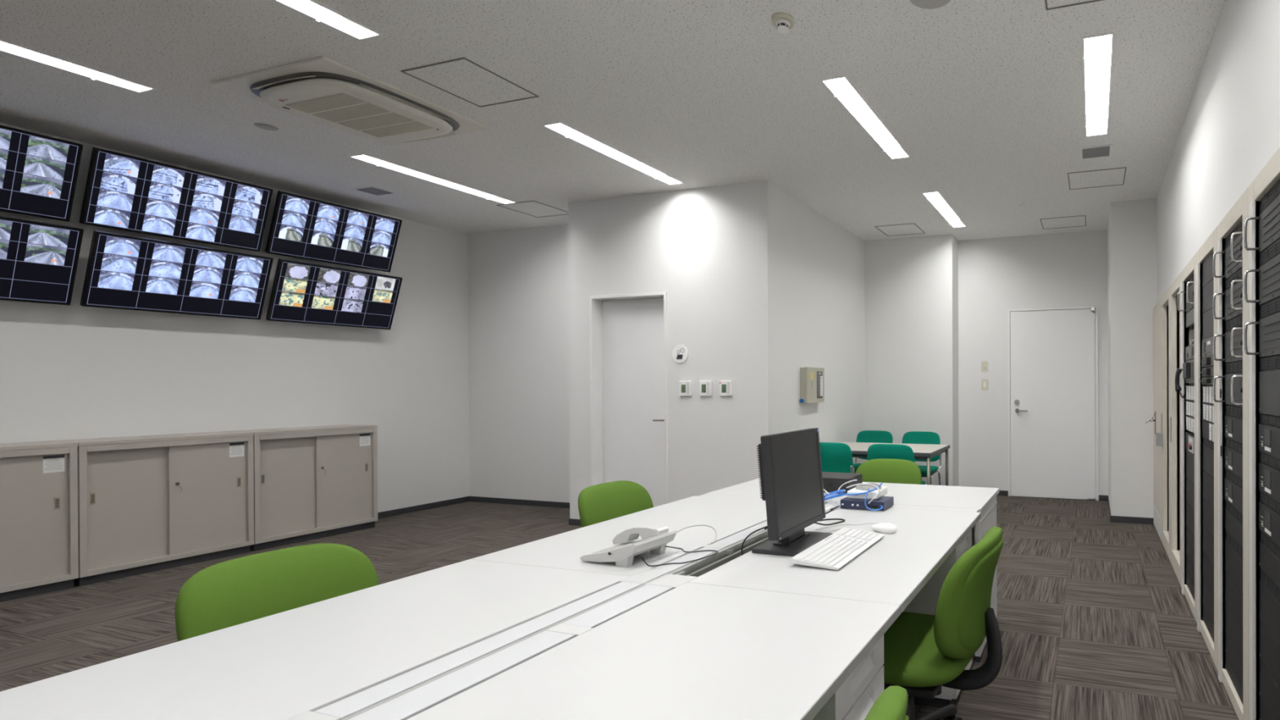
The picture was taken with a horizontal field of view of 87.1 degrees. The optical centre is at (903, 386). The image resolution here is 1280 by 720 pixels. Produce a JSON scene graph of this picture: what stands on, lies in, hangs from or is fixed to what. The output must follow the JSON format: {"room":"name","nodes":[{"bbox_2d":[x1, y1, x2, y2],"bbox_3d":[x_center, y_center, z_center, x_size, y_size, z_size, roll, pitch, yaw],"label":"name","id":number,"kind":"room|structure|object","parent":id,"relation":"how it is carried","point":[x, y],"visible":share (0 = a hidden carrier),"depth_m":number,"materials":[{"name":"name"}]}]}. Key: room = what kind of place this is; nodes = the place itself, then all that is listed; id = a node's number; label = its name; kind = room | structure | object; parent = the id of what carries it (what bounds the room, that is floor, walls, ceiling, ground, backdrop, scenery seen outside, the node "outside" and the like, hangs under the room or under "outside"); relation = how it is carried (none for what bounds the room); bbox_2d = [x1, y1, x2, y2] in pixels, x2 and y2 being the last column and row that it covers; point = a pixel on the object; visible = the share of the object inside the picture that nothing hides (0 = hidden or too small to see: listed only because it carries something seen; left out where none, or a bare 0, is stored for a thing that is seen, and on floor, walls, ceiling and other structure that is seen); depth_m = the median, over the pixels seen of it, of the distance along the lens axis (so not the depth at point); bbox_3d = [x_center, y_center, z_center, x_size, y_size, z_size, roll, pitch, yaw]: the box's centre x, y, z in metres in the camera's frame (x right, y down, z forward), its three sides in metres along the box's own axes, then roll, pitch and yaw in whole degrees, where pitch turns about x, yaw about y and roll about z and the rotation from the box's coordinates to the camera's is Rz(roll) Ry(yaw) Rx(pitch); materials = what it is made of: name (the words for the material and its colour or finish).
{"room":"control room","nodes":[
{"label":"control room","id":0,"kind":"room"},
{"bbox_2d":[0,123,469,512],"bbox_3d":[-6.223,-0.188,2.848,0.150,3.000,8.897,0,0,17],"label":"wall","id":1,"kind":"structure","parent":0,"point":[74,371],"depth_m":5.20,"materials":[{"name":"paper"}]},
{"bbox_2d":[0,124,83,222],"bbox_3d":[-5.719,-1.354,3.685,0.307,0.505,0.938,0,0,17],"label":"wall screen","id":2,"kind":"object","parent":1,"relation":"attached to","point":[38,173],"visible":1,"depth_m":3.96,"materials":[{"name":"black"}]},
{"bbox_2d":[0,216,84,305],"bbox_3d":[-5.717,-0.794,3.687,0.307,0.505,0.938,0,0,17],"label":"wall screen","id":3,"kind":"object","parent":1,"relation":"attached to","point":[39,260],"visible":1,"depth_m":3.96,"materials":[{"name":"black"}]},
{"bbox_2d":[79,146,272,252],"bbox_3d":[-5.429,-1.358,4.630,0.307,0.505,0.938,0,0,17],"label":"wall screen","id":4,"kind":"object","parent":1,"relation":"attached to","point":[123,192],"visible":1,"depth_m":4.54,"materials":[{"name":"black"}]},
{"bbox_2d":[80,230,273,319],"bbox_3d":[-5.427,-0.798,4.633,0.307,0.505,0.938,0,0,17],"label":"wall screen","id":5,"kind":"object","parent":1,"relation":"attached to","point":[123,272],"visible":1,"depth_m":4.54,"materials":[{"name":"black"}]},
{"bbox_2d":[265,191,402,272],"bbox_3d":[-5.141,-1.363,5.572,0.307,0.505,0.938,0,0,17],"label":"wall screen","id":6,"kind":"object","parent":1,"relation":"attached to","point":[301,227],"visible":1,"depth_m":5.49,"materials":[{"name":"black"}]},
{"bbox_2d":[265,258,402,329],"bbox_3d":[-5.138,-0.803,5.574,0.307,0.505,0.938,0,0,17],"label":"wall screen","id":7,"kind":"object","parent":1,"relation":"attached to","point":[302,292],"visible":1,"depth_m":5.49,"materials":[{"name":"black"}]},
{"bbox_2d":[377,496,469,518],"bbox_3d":[-6.142,1.282,2.830,0.008,0.060,8.597,0,0,17],"label":"baseboard","id":8,"kind":"structure","parent":1,"relation":"attached to","point":[444,503],"depth_m":6.44,"materials":[{"name":"rubber"}]},
{"bbox_2d":[467,224,569,502],"bbox_3d":[-3.833,-0.210,6.689,2.166,3.000,0.150,0,0,17],"label":"wall","id":9,"kind":"structure","parent":0,"point":[519,426],"depth_m":6.72,"materials":[{"name":"paper"}]},
{"bbox_2d":[469,496,569,508],"bbox_3d":[-3.905,1.260,6.636,2.038,0.060,0.008,0,0,17],"label":"baseboard","id":10,"kind":"structure","parent":9,"relation":"attached to","point":[475,499],"depth_m":6.71,"materials":[{"name":"rubber"}]},
{"bbox_2d":[0,0,1225,240],"bbox_3d":[-2.059,-1.751,2.608,8.259,0.100,10.895,0,0,17],"label":"ceiling","id":11,"kind":"structure","parent":0,"point":[984,99],"depth_m":3.63,"materials":[{"name":"paint"}]},
{"bbox_2d":[0,40,155,93],"bbox_3d":[-4.526,-1.717,2.937,0.152,0.066,1.267,0,0,17],"label":"ceiling light","id":12,"kind":"object","parent":11,"relation":"attached to","point":[5,46],"visible":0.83,"depth_m":3.31,"materials":[{"name":"white"}]},
{"bbox_2d":[253,123,278,130],"bbox_3d":[-4.173,-1.695,4.039,0.114,0.009,0.114,0,0,17],"label":"ceiling speaker","id":13,"kind":"object","parent":11,"relation":"attached to","point":[262,126],"visible":1,"depth_m":4.02,"materials":[{"name":"grey plastic"}]},
{"bbox_2d":[256,124,275,130],"bbox_3d":[-4.173,-1.693,4.039,0.090,0.005,0.090,0,0,17],"label":"speaker grille","id":14,"kind":"object","parent":13,"relation":"attached to","point":[268,127],"depth_m":4.03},
{"bbox_2d":[273,0,382,40],"bbox_3d":[-2.783,-1.721,2.402,0.152,0.066,1.267,0,0,17],"label":"ceiling light","id":15,"kind":"object","parent":11,"relation":"attached to","point":[318,12],"visible":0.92,"depth_m":2.89,"materials":[{"name":"white"}]},
{"bbox_2d":[211,56,490,145],"bbox_3d":[-3.292,-1.666,3.750,0.924,0.070,0.924,0,0,17],"label":"air conditioner","id":16,"kind":"object","parent":11,"relation":"attached to","point":[322,90],"visible":1,"depth_m":3.57,"materials":[{"name":"metal"}]},
{"bbox_2d":[284,93,432,137],"bbox_3d":[-3.292,-1.636,3.750,0.490,0.008,0.490,0,0,17],"label":"grille","id":17,"kind":"object","parent":16,"relation":"attached to","point":[348,110],"depth_m":3.71,"materials":[{"name":"plastic"}]},
{"bbox_2d":[352,186,396,195],"bbox_3d":[-4.598,-1.696,5.364,0.226,0.012,0.201,0,0,17],"label":"ceiling vent","id":18,"kind":"object","parent":11,"relation":"in","point":[369,189],"visible":1,"depth_m":5.34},
{"bbox_2d":[348,154,516,204],"bbox_3d":[-3.849,-1.727,5.144,0.152,0.066,1.267,0,0,17],"label":"ceiling light","id":19,"kind":"object","parent":11,"relation":"attached to","point":[369,159],"visible":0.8,"depth_m":5.08,"materials":[{"name":"white"}]},
{"bbox_2d":[400,57,538,107],"bbox_3d":[-2.429,-1.701,3.477,0.457,0.004,0.453,0,0,17],"label":"ceiling hatch","id":20,"kind":"object","parent":11,"relation":"attached to","point":[463,78],"visible":1,"depth_m":3.46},
{"bbox_2d":[496,200,568,217],"bbox_3d":[-3.552,-1.706,5.955,0.447,0.004,0.451,0,0,17],"label":"ceiling hatch","id":21,"kind":"object","parent":11,"relation":"attached to","point":[533,208],"visible":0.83,"depth_m":5.95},
{"bbox_2d":[541,122,684,185],"bbox_3d":[-2.106,-1.731,4.609,0.152,0.066,1.267,0,0,17],"label":"ceiling light","id":22,"kind":"object","parent":11,"relation":"attached to","point":[562,129],"visible":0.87,"depth_m":4.56,"materials":[{"name":"white"}]},
{"bbox_2d":[771,12,794,33],"bbox_3d":[-0.562,-1.679,2.869,0.104,0.056,0.104,0,0,17],"label":"smoke detector","id":23,"kind":"object","parent":11,"relation":"attached to","point":[783,22],"visible":1,"depth_m":2.84,"materials":[{"name":"white plastic"}]},
{"bbox_2d":[819,75,910,159],"bbox_3d":[-0.210,-1.736,4.027,0.152,0.066,1.267,0,0,17],"label":"ceiling light","id":24,"kind":"object","parent":11,"relation":"attached to","point":[846,93],"visible":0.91,"depth_m":3.98,"materials":[{"name":"white"}]},
{"bbox_2d":[874,222,924,235],"bbox_3d":[-0.036,-1.722,6.794,0.445,0.004,0.445,0,0,17],"label":"ceiling hatch","id":25,"kind":"object","parent":11,"relation":"attached to","point":[905,228],"visible":1,"depth_m":6.79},
{"bbox_2d":[906,0,953,9],"bbox_3d":[0.117,-1.705,2.686,0.224,0.009,0.224,0,0,17],"label":"ceiling speaker","id":26,"kind":"object","parent":11,"relation":"attached to","point":[922,4],"visible":1,"depth_m":2.74},
{"bbox_2d":[921,191,966,227],"bbox_3d":[0.416,-1.746,6.070,0.152,0.066,1.267,0,0,17],"label":"ceiling light","id":27,"kind":"object","parent":11,"relation":"attached to","point":[938,202],"visible":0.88,"depth_m":6.10,"materials":[{"name":"white"}]},
{"bbox_2d":[1014,202,1024,205],"bbox_3d":[1.094,-1.719,5.817,0.094,0.009,0.094,0,0,17],"label":"sprinkler cover","id":28,"kind":"object","parent":11,"relation":"attached to","point":[1015,203],"visible":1,"depth_m":5.80,"materials":[{"name":"white plastic"}]},
{"bbox_2d":[1040,215,1086,229],"bbox_3d":[1.685,-1.726,6.505,0.455,0.004,0.432,0,0,17],"label":"ceiling hatch","id":29,"kind":"object","parent":11,"relation":"attached to","point":[1079,220],"visible":1,"depth_m":6.50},
{"bbox_2d":[1044,0,1104,10],"bbox_3d":[0.796,-1.709,2.524,0.450,0.004,0.448,0,0,17],"label":"ceiling hatch","id":30,"kind":"object","parent":11,"relation":"attached to","point":[1051,4],"visible":1,"depth_m":2.75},
{"bbox_2d":[1080,144,1112,159],"bbox_3d":[1.409,-1.714,4.521,0.226,0.012,0.221,0,0,17],"label":"ceiling vent","id":31,"kind":"object","parent":11,"relation":"in","point":[1100,151],"visible":1,"depth_m":4.50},
{"bbox_2d":[1067,167,1126,190],"bbox_3d":[1.601,-1.721,5.125,0.448,0.004,0.439,0,0,17],"label":"ceiling hatch","id":32,"kind":"object","parent":11,"relation":"attached to","point":[1114,176],"visible":1,"depth_m":5.11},
{"bbox_2d":[1081,32,1114,137],"bbox_3d":[1.132,-1.739,3.616,0.152,0.066,1.267,0,0,17],"label":"ceiling light","id":33,"kind":"object","parent":11,"relation":"attached to","point":[1097,59],"visible":0.96,"depth_m":3.56,"materials":[{"name":"white"}]},
{"bbox_2d":[0,495,1238,719],"bbox_3d":[-2.048,1.349,2.619,8.259,0.100,10.895,0,0,17],"label":"floor","id":34,"kind":"structure","parent":0,"point":[1095,620],"depth_m":3.54,"materials":[{"name":"carpet"}]},
{"bbox_2d":[0,440,78,601],"bbox_3d":[-5.680,0.838,3.647,0.407,0.940,0.875,0,0,17],"label":"base cabinet","id":35,"kind":"object","parent":34,"relation":"on","point":[39,507],"visible":1,"depth_m":3.86,"materials":[{"name":"metal"}]},
{"bbox_2d":[45,431,253,586],"bbox_3d":[-5.423,0.834,4.486,0.407,0.940,0.875,0,0,17],"label":"base cabinet","id":36,"kind":"object","parent":34,"relation":"on","point":[146,504],"visible":0.96,"depth_m":4.39,"materials":[{"name":"metal"}]},
{"bbox_2d":[174,542,378,641],"bbox_3d":[-1.598,0.891,1.723,0.603,0.818,0.608,0,0,17],"label":"office chair","id":37,"kind":"object","parent":34,"relation":"on","point":[219,596],"visible":0.28,"depth_m":1.75,"materials":[{"name":"green fabric"}]},
{"bbox_2d":[222,424,377,551],"bbox_3d":[-5.165,0.830,5.324,0.407,0.940,0.875,0,0,17],"label":"base cabinet","id":38,"kind":"object","parent":34,"relation":"on","point":[311,482],"visible":0.91,"depth_m":5.25,"materials":[{"name":"metal"}]},
{"bbox_2d":[0,559,629,719],"bbox_3d":[-1.320,0.935,1.391,0.653,0.708,1.216,0,0,17],"label":"desk","id":39,"kind":"object","parent":34,"relation":"on","point":[286,664],"visible":0.65,"depth_m":1.34,"materials":[{"name":"laminate"}]},
{"bbox_2d":[577,480,653,527],"bbox_3d":[-1.218,0.885,2.961,0.603,0.818,0.608,0,0,17],"label":"office chair","id":40,"kind":"object","parent":34,"relation":"on","point":[598,503],"visible":0.2,"depth_m":3.00,"materials":[{"name":"green fabric"}]},
{"bbox_2d":[471,495,767,576],"bbox_3d":[-0.963,0.929,2.555,0.653,0.708,1.215,0,0,17],"label":"desk","id":41,"kind":"object","parent":34,"relation":"on","point":[729,517],"visible":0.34,"depth_m":2.39,"materials":[{"name":"laminate"}]},
{"bbox_2d":[580,524,718,567],"bbox_3d":[-0.853,0.528,2.105,0.450,0.100,0.298,0,0,-25],"label":"telephone","id":42,"kind":"object","parent":41,"relation":"on","point":[623,553],"visible":1,"depth_m":2.06,"materials":[{"name":"grey plastic"}]},
{"bbox_2d":[406,582,900,719],"bbox_3d":[-0.501,0.933,1.140,0.660,0.708,1.216,0,0,17],"label":"desk","id":43,"kind":"object","parent":34,"relation":"on","point":[691,651],"visible":1,"depth_m":1.28,"materials":[{"name":"laminate"}]},
{"bbox_2d":[688,506,981,613],"bbox_3d":[-0.144,0.927,2.304,0.660,0.708,1.215,0,0,17],"label":"desk","id":44,"kind":"object","parent":34,"relation":"on","point":[894,569],"visible":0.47,"depth_m":1.98,"materials":[{"name":"laminate"}]},
{"bbox_2d":[286,503,840,719],"bbox_3d":[-0.735,0.637,1.846,0.200,0.120,2.432,0,0,17],"label":"cable tray","id":45,"kind":"object","parent":44,"relation":"attached to","point":[403,696],"visible":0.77,"depth_m":1.39,"materials":[{"name":"metal"}]},
{"bbox_2d":[741,525,767,555],"bbox_3d":[-0.522,0.564,2.168,0.090,0.144,0.050,0,0,3],"label":"cable","id":46,"kind":"object","parent":45,"relation":"in","point":[759,529],"visible":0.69,"depth_m":2.15,"materials":[{"name":"plastic"}]},
{"bbox_2d":[824,503,835,512],"bbox_3d":[-0.431,0.568,2.874,0.209,0.006,0.189,0,0,3],"label":"paper sheets","id":47,"kind":"object","parent":45,"relation":"on","point":[827,506],"visible":0.31,"depth_m":2.90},
{"bbox_2d":[824,482,882,499],"bbox_3d":[-0.296,0.516,2.881,0.416,0.107,0.085,0,0,-12],"label":"cable","id":48,"kind":"object","parent":47,"relation":"on","point":[881,482],"visible":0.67,"depth_m":2.89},
{"bbox_2d":[823,489,846,498],"bbox_3d":[-0.339,0.528,2.973,0.119,0.061,0.158,0,0,17],"label":"cable","id":49,"kind":"object","parent":45,"relation":"on","point":[841,491],"visible":0.55,"depth_m":2.96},
{"bbox_2d":[751,427,832,556],"bbox_3d":[-0.396,0.368,2.243,0.180,0.412,0.376,0,0,17],"label":"computer monitor","id":50,"kind":"object","parent":44,"relation":"on","point":[792,487],"visible":0.97,"depth_m":2.17,"materials":[{"name":"black plastic"}]},
{"bbox_2d":[814,518,845,525],"bbox_3d":[-0.369,0.531,2.526,0.124,0.083,0.311,0,0,39],"label":"cable","id":51,"kind":"object","parent":44,"relation":"on","point":[844,520],"visible":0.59,"depth_m":2.59,"materials":[{"name":"black plastic"}]},
{"bbox_2d":[789,527,884,569],"bbox_3d":[-0.217,0.560,2.153,0.170,0.028,0.444,0,0,17],"label":"keyboard","id":52,"kind":"object","parent":44,"relation":"on","point":[833,552],"visible":1,"depth_m":2.10,"materials":[{"name":"grey plastic"}]},
{"bbox_2d":[815,522,880,529],"bbox_3d":[-0.216,0.569,2.523,0.283,0.007,0.095,0,0,-5],"label":"cable","id":53,"kind":"object","parent":44,"relation":"on","point":[865,522],"visible":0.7,"depth_m":2.54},
{"bbox_2d":[840,496,893,510],"bbox_3d":[-0.173,0.548,2.917,0.216,0.039,0.148,0,0,17],"label":"router","id":54,"kind":"object","parent":44,"relation":"on","point":[886,502],"visible":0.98,"depth_m":2.86,"materials":[{"name":"blue plastic"}]},
{"bbox_2d":[847,482,887,499],"bbox_3d":[-0.174,0.500,2.974,0.150,0.058,0.171,0,0,15],"label":"white modem","id":55,"kind":"object","parent":54,"relation":"on","point":[883,491],"depth_m":2.91,"materials":[{"name":"plastic"}]},
{"bbox_2d":[846,483,879,503],"bbox_3d":[-0.199,0.497,2.873,0.173,0.083,0.073,0,0,17],"label":"cable","id":56,"kind":"object","parent":55,"relation":"on","point":[858,483],"visible":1,"depth_m":2.89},
{"bbox_2d":[864,488,883,511],"bbox_3d":[-0.133,0.520,2.835,0.087,0.092,0.064,0,0,17],"label":"cable","id":57,"kind":"object","parent":54,"relation":"attached to","point":[882,506],"visible":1,"depth_m":2.81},
{"bbox_2d":[871,523,897,533],"bbox_3d":[-0.077,0.558,2.432,0.112,0.038,0.062,0,0,35],"label":"computer mouse","id":58,"kind":"object","parent":44,"relation":"on","point":[888,528],"visible":1,"depth_m":2.40,"materials":[{"name":"white plastic"}]},
{"bbox_2d":[819,442,853,472],"bbox_3d":[-0.589,0.885,5.591,0.456,0.796,0.483,0,0,17],"label":"chair","id":59,"kind":"object","parent":34,"relation":"on","point":[836,457],"visible":0.25,"depth_m":5.36,"materials":[{"name":"teal fabric"}]},
{"bbox_2d":[812,634,884,719],"bbox_3d":[-0.345,0.961,1.527,0.520,0.672,0.316,0,0,17],"label":"drawer pedestal","id":60,"kind":"object","parent":34,"relation":"on","point":[854,699],"visible":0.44,"depth_m":1.45,"materials":[{"name":"white metal"}]},
{"bbox_2d":[697,478,999,662],"bbox_3d":[-0.274,0.930,3.334,1.484,0.720,0.674,0,0,17],"label":"desk","id":61,"kind":"object","parent":34,"relation":"on","point":[983,500],"visible":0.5,"depth_m":3.20,"materials":[{"name":"white laminate"}]},
{"bbox_2d":[822,471,862,493],"bbox_3d":[-0.392,0.528,3.406,0.270,0.076,0.213,0,0,17],"label":"box","id":62,"kind":"object","parent":61,"relation":"on","point":[832,481],"visible":0.67,"depth_m":3.30,"materials":[{"name":"plastic"}]},
{"bbox_2d":[835,479,857,494],"bbox_3d":[-0.277,0.498,3.042,0.126,0.089,0.034,0,0,26],"label":"cable","id":63,"kind":"object","parent":61,"relation":"on","point":[855,479],"visible":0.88,"depth_m":3.06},
{"bbox_2d":[853,430,893,473],"bbox_3d":[-0.375,0.881,6.527,0.456,0.796,0.483,0,0,17],"label":"chair","id":64,"kind":"object","parent":34,"relation":"on","point":[866,436],"visible":0.16,"depth_m":6.72,"materials":[{"name":"teal fabric"}]},
{"bbox_2d":[864,685,908,719],"bbox_3d":[-0.292,0.889,0.961,0.603,0.818,0.608,0,0,22],"label":"office chair","id":65,"kind":"object","parent":34,"relation":"on","point":[891,704],"visible":1,"depth_m":0.94,"materials":[{"name":"green fabric"}]},
{"bbox_2d":[855,458,921,484],"bbox_3d":[-0.157,0.879,3.729,0.608,0.818,0.603,0,0,17],"label":"office chair","id":66,"kind":"object","parent":34,"relation":"on","point":[875,470],"visible":0.13,"depth_m":3.92,"materials":[{"name":"green fabric"}]},
{"bbox_2d":[836,441,950,485],"bbox_3d":[-0.228,0.930,5.916,1.204,0.700,0.764,0,0,17],"label":"meeting table","id":67,"kind":"object","parent":34,"relation":"on","point":[921,451],"visible":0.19,"depth_m":5.76,"materials":[{"name":"white plastic"}]},
{"bbox_2d":[866,444,925,484],"bbox_3d":[-0.054,0.884,5.427,0.456,0.796,0.483,0,0,17],"label":"chair","id":68,"kind":"object","parent":34,"relation":"on","point":[900,451],"visible":0.12,"depth_m":5.20,"materials":[{"name":"teal fabric"}]},
{"bbox_2d":[902,431,942,485],"bbox_3d":[0.127,0.880,6.374,0.456,0.796,0.483,0,0,17],"label":"chair","id":69,"kind":"object","parent":34,"relation":"on","point":[913,437],"visible":0.37,"depth_m":6.53,"materials":[{"name":"teal fabric"}]},
{"bbox_2d":[902,529,972,708],"bbox_3d":[0.008,0.955,2.679,0.520,0.672,0.335,0,0,17],"label":"drawer pedestal","id":70,"kind":"object","parent":34,"relation":"on","point":[925,602],"visible":0.17,"depth_m":2.47,"materials":[{"name":"white metal"}]},
{"bbox_2d":[882,526,1003,719],"bbox_3d":[0.038,0.884,2.083,0.603,0.818,0.608,0,0,21],"label":"office chair","id":71,"kind":"object","parent":34,"relation":"on","point":[924,653],"visible":0.88,"depth_m":1.90,"materials":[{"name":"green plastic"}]},
{"bbox_2d":[1144,299,1161,541],"bbox_3d":[2.446,0.273,5.265,0.713,2.000,0.697,0,0,17],"label":"tall cabinet","id":72,"kind":"object","parent":34,"relation":"on","point":[1157,416],"visible":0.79,"depth_m":5.31,"materials":[{"name":"beige metal"}]},
{"bbox_2d":[1155,286,1170,561],"bbox_3d":[2.278,0.276,4.637,0.665,2.000,0.594,0,0,17],"label":"equipment rack","id":73,"kind":"object","parent":34,"relation":"on","point":[1163,438],"visible":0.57,"depth_m":4.91,"materials":[{"name":"metal"}]},
{"bbox_2d":[1169,272,1181,586],"bbox_3d":[2.123,0.279,4.058,0.623,2.000,0.596,0,0,17],"label":"equipment rack","id":74,"kind":"object","parent":34,"relation":"on","point":[1175,286],"visible":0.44,"depth_m":4.34,"materials":[{"name":"metal"}]},
{"bbox_2d":[1174,253,1197,623],"bbox_3d":[1.927,0.282,3.493,0.665,2.000,0.591,0,0,17],"label":"equipment rack","id":75,"kind":"object","parent":34,"relation":"on","point":[1188,370],"visible":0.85,"depth_m":3.64,"materials":[{"name":"metal"}]},
{"bbox_2d":[1196,226,1217,670],"bbox_3d":[1.774,0.284,2.932,0.630,2.000,0.564,0,0,17],"label":"equipment rack","id":76,"kind":"object","parent":34,"relation":"on","point":[1206,284],"visible":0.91,"depth_m":3.07,"materials":[{"name":"metal"}]},
{"bbox_2d":[1213,187,1248,719],"bbox_3d":[1.594,0.287,2.391,0.656,2.000,0.568,0,0,17],"label":"equipment rack","id":77,"kind":"object","parent":34,"relation":"on","point":[1233,401],"visible":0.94,"depth_m":2.48,"materials":[{"name":"metal"}]},
{"bbox_2d":[1239,382,1242,397],"bbox_3d":[1.275,0.014,2.326,0.014,0.060,0.025,0,0,17],"label":"handle","id":78,"kind":"object","parent":77,"relation":"attached to","point":[1240,388],"depth_m":2.33,"materials":[{"name":"silver metal"}]},
{"bbox_2d":[1239,334,1242,351],"bbox_3d":[1.274,-0.164,2.325,0.014,0.060,0.025,0,0,17],"label":"handle","id":79,"kind":"object","parent":77,"relation":"attached to","point":[1240,341],"depth_m":2.33,"materials":[{"name":"silver metal"}]},
{"bbox_2d":[1239,288,1242,303],"bbox_3d":[1.274,-0.342,2.325,0.014,0.060,0.025,0,0,17],"label":"handle","id":80,"kind":"object","parent":77,"relation":"attached to","point":[1240,294],"depth_m":2.32,"materials":[{"name":"silver metal"}]},
{"bbox_2d":[1239,240,1242,256],"bbox_3d":[1.273,-0.520,2.324,0.014,0.060,0.025,0,0,17],"label":"handle","id":81,"kind":"object","parent":77,"relation":"attached to","point":[1240,246],"depth_m":2.32,"materials":[{"name":"silver metal"}]},
{"bbox_2d":[1244,146,1279,719],"bbox_3d":[1.412,0.289,1.799,0.656,2.000,0.663,0,0,17],"label":"equipment rack","id":82,"kind":"object","parent":34,"relation":"on","point":[1264,192],"visible":1,"depth_m":2.05,"materials":[{"name":"metal"}]},
{"bbox_2d":[568,180,777,519],"bbox_3d":[-2.032,-0.213,5.735,2.078,3.000,0.619,0,0,17],"label":"wall partition","id":83,"kind":"structure","parent":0,"point":[713,250],"depth_m":5.33,"materials":[{"name":"paper"}]},
{"bbox_2d":[568,518,581,525],"bbox_3d":[-2.998,1.261,5.710,0.256,0.060,0.008,0,0,17],"label":"baseboard","id":84,"kind":"structure","parent":83,"relation":"attached to","point":[573,522],"depth_m":5.72,"materials":[{"name":"rubber"}]},
{"bbox_2d":[589,291,667,504],"bbox_3d":[-2.457,0.229,5.618,0.837,2.120,0.167,0,0,17],"label":"trim","id":85,"kind":"structure","parent":83,"relation":"attached to","point":[596,340],"depth_m":5.66,"materials":[{"name":"metal"}]},
{"bbox_2d":[602,297,664,506],"bbox_3d":[-2.447,0.243,5.644,0.774,2.084,0.102,0,0,17],"label":"door","id":86,"kind":"structure","parent":83,"relation":"in","point":[633,385],"depth_m":5.66,"materials":[{"name":"metal"}]},
{"bbox_2d":[671,344,688,363],"bbox_3d":[-1.950,-0.284,5.380,0.160,0.160,0.010,0,0,17],"label":"door sign","id":87,"kind":"object","parent":83,"relation":"attached to","point":[680,352],"visible":1,"depth_m":5.38,"materials":[{"name":"white plastic"}]},
{"bbox_2d":[679,380,691,395],"bbox_3d":[-1.897,0.018,5.360,0.116,0.132,0.020,0,0,17],"label":"thermostat","id":88,"kind":"object","parent":83,"relation":"attached to","point":[685,387],"visible":1,"depth_m":5.35,"materials":[{"name":"white plastic"}]},
{"bbox_2d":[699,380,711,395],"bbox_3d":[-1.702,0.018,5.300,0.116,0.132,0.020,0,0,17],"label":"thermostat","id":89,"kind":"object","parent":83,"relation":"attached to","point":[705,386],"visible":1,"depth_m":5.29,"materials":[{"name":"white plastic"}]},
{"bbox_2d":[719,380,732,395],"bbox_3d":[-1.511,0.017,5.242,0.116,0.132,0.020,0,0,17],"label":"thermostat","id":90,"kind":"object","parent":83,"relation":"attached to","point":[726,386],"visible":1,"depth_m":5.23,"materials":[{"name":"white plastic"}]},
{"bbox_2d":[776,186,865,463],"bbox_3d":[-0.833,-0.219,6.322,0.130,3.000,2.126,0,0,17],"label":"wall","id":91,"kind":"structure","parent":0,"point":[820,263],"depth_m":6.13,"materials":[{"name":"paper"}]},
{"bbox_2d":[799,367,824,403],"bbox_3d":[-0.868,-0.012,5.854,0.078,0.332,0.404,0,0,17],"label":"panel","id":92,"kind":"object","parent":91,"relation":"attached to","point":[811,379],"visible":1,"depth_m":5.77,"materials":[{"name":"white plastic"}]},
{"bbox_2d":[864,234,959,486],"bbox_3d":[0.056,-0.226,7.413,1.190,3.000,0.481,0,0,17],"label":"wall","id":93,"kind":"structure","parent":0,"point":[911,284],"depth_m":7.16,"materials":[{"name":"paper"}]},
{"bbox_2d":[958,230,1108,500],"bbox_3d":[2.071,-0.232,6.968,2.925,3.000,0.150,0,0,17],"label":"wall","id":94,"kind":"structure","parent":0,"point":[997,276],"depth_m":7.17,"materials":[{"name":"paper"}]},
{"bbox_2d":[981,361,987,372],"bbox_3d":[0.948,-0.232,7.227,0.074,0.124,0.013,0,0,17],"label":"light switch","id":95,"kind":"object","parent":94,"relation":"attached to","point":[984,364],"visible":1,"depth_m":7.23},
{"bbox_2d":[981,378,987,389],"bbox_3d":[0.948,-0.022,7.228,0.074,0.124,0.012,0,0,17],"label":"light switch","id":96,"kind":"object","parent":94,"relation":"attached to","point":[984,382],"visible":1,"depth_m":7.23,"materials":[{"name":"white plastic"}]},
{"bbox_2d":[996,490,1008,495],"bbox_3d":[0.936,1.241,7.240,0.572,0.060,0.008,0,0,17],"label":"baseboard","id":97,"kind":"structure","parent":94,"relation":"attached to","point":[1001,492],"depth_m":7.17,"materials":[{"name":"rubber"}]},
{"bbox_2d":[1010,306,1096,500],"bbox_3d":[1.676,0.196,6.965,0.941,2.147,0.084,0,0,17],"label":"door","id":98,"kind":"structure","parent":94,"relation":"in","point":[1053,425],"depth_m":6.99,"materials":[{"name":"metal"}]},
{"bbox_2d":[1008,306,1098,500],"bbox_3d":[1.685,0.191,6.994,0.992,2.157,0.030,0,0,17],"label":"trim","id":99,"kind":"structure","parent":94,"relation":"attached to","point":[1087,307],"depth_m":6.94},
{"bbox_2d":[1098,494,1107,500],"bbox_3d":[2.219,1.238,6.847,0.101,0.060,0.008,0,0,17],"label":"baseboard","id":100,"kind":"structure","parent":94,"relation":"attached to","point":[1101,497],"depth_m":6.84,"materials":[{"name":"rubber"}]},
{"bbox_2d":[1107,495,1111,517],"bbox_3d":[2.104,1.241,6.316,0.008,0.060,1.091,0,0,17],"label":"baseboard","id":101,"kind":"structure","parent":94,"relation":"attached to","point":[1108,495],"depth_m":6.27,"materials":[{"name":"rubber"}]},
{"bbox_2d":[1107,198,1157,517],"bbox_3d":[2.345,-0.230,6.235,0.505,3.000,1.091,0,0,17],"label":"wall column","id":102,"kind":"structure","parent":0,"point":[1132,282],"depth_m":5.74,"materials":[{"name":"paper"}]},
{"bbox_2d":[1110,515,1154,524],"bbox_3d":[2.123,1.243,5.735,0.383,0.060,0.008,0,0,17],"label":"baseboard","id":103,"kind":"structure","parent":102,"relation":"attached to","point":[1139,520],"depth_m":5.73,"materials":[{"name":"rubber"}]},
{"bbox_2d":[1156,0,1279,302],"bbox_3d":[1.496,-0.210,1.525,0.834,3.000,10.595,0,0,17],"label":"wall","id":104,"kind":"structure","parent":0,"point":[1229,131],"depth_m":2.79,"materials":[{"name":"paper"}]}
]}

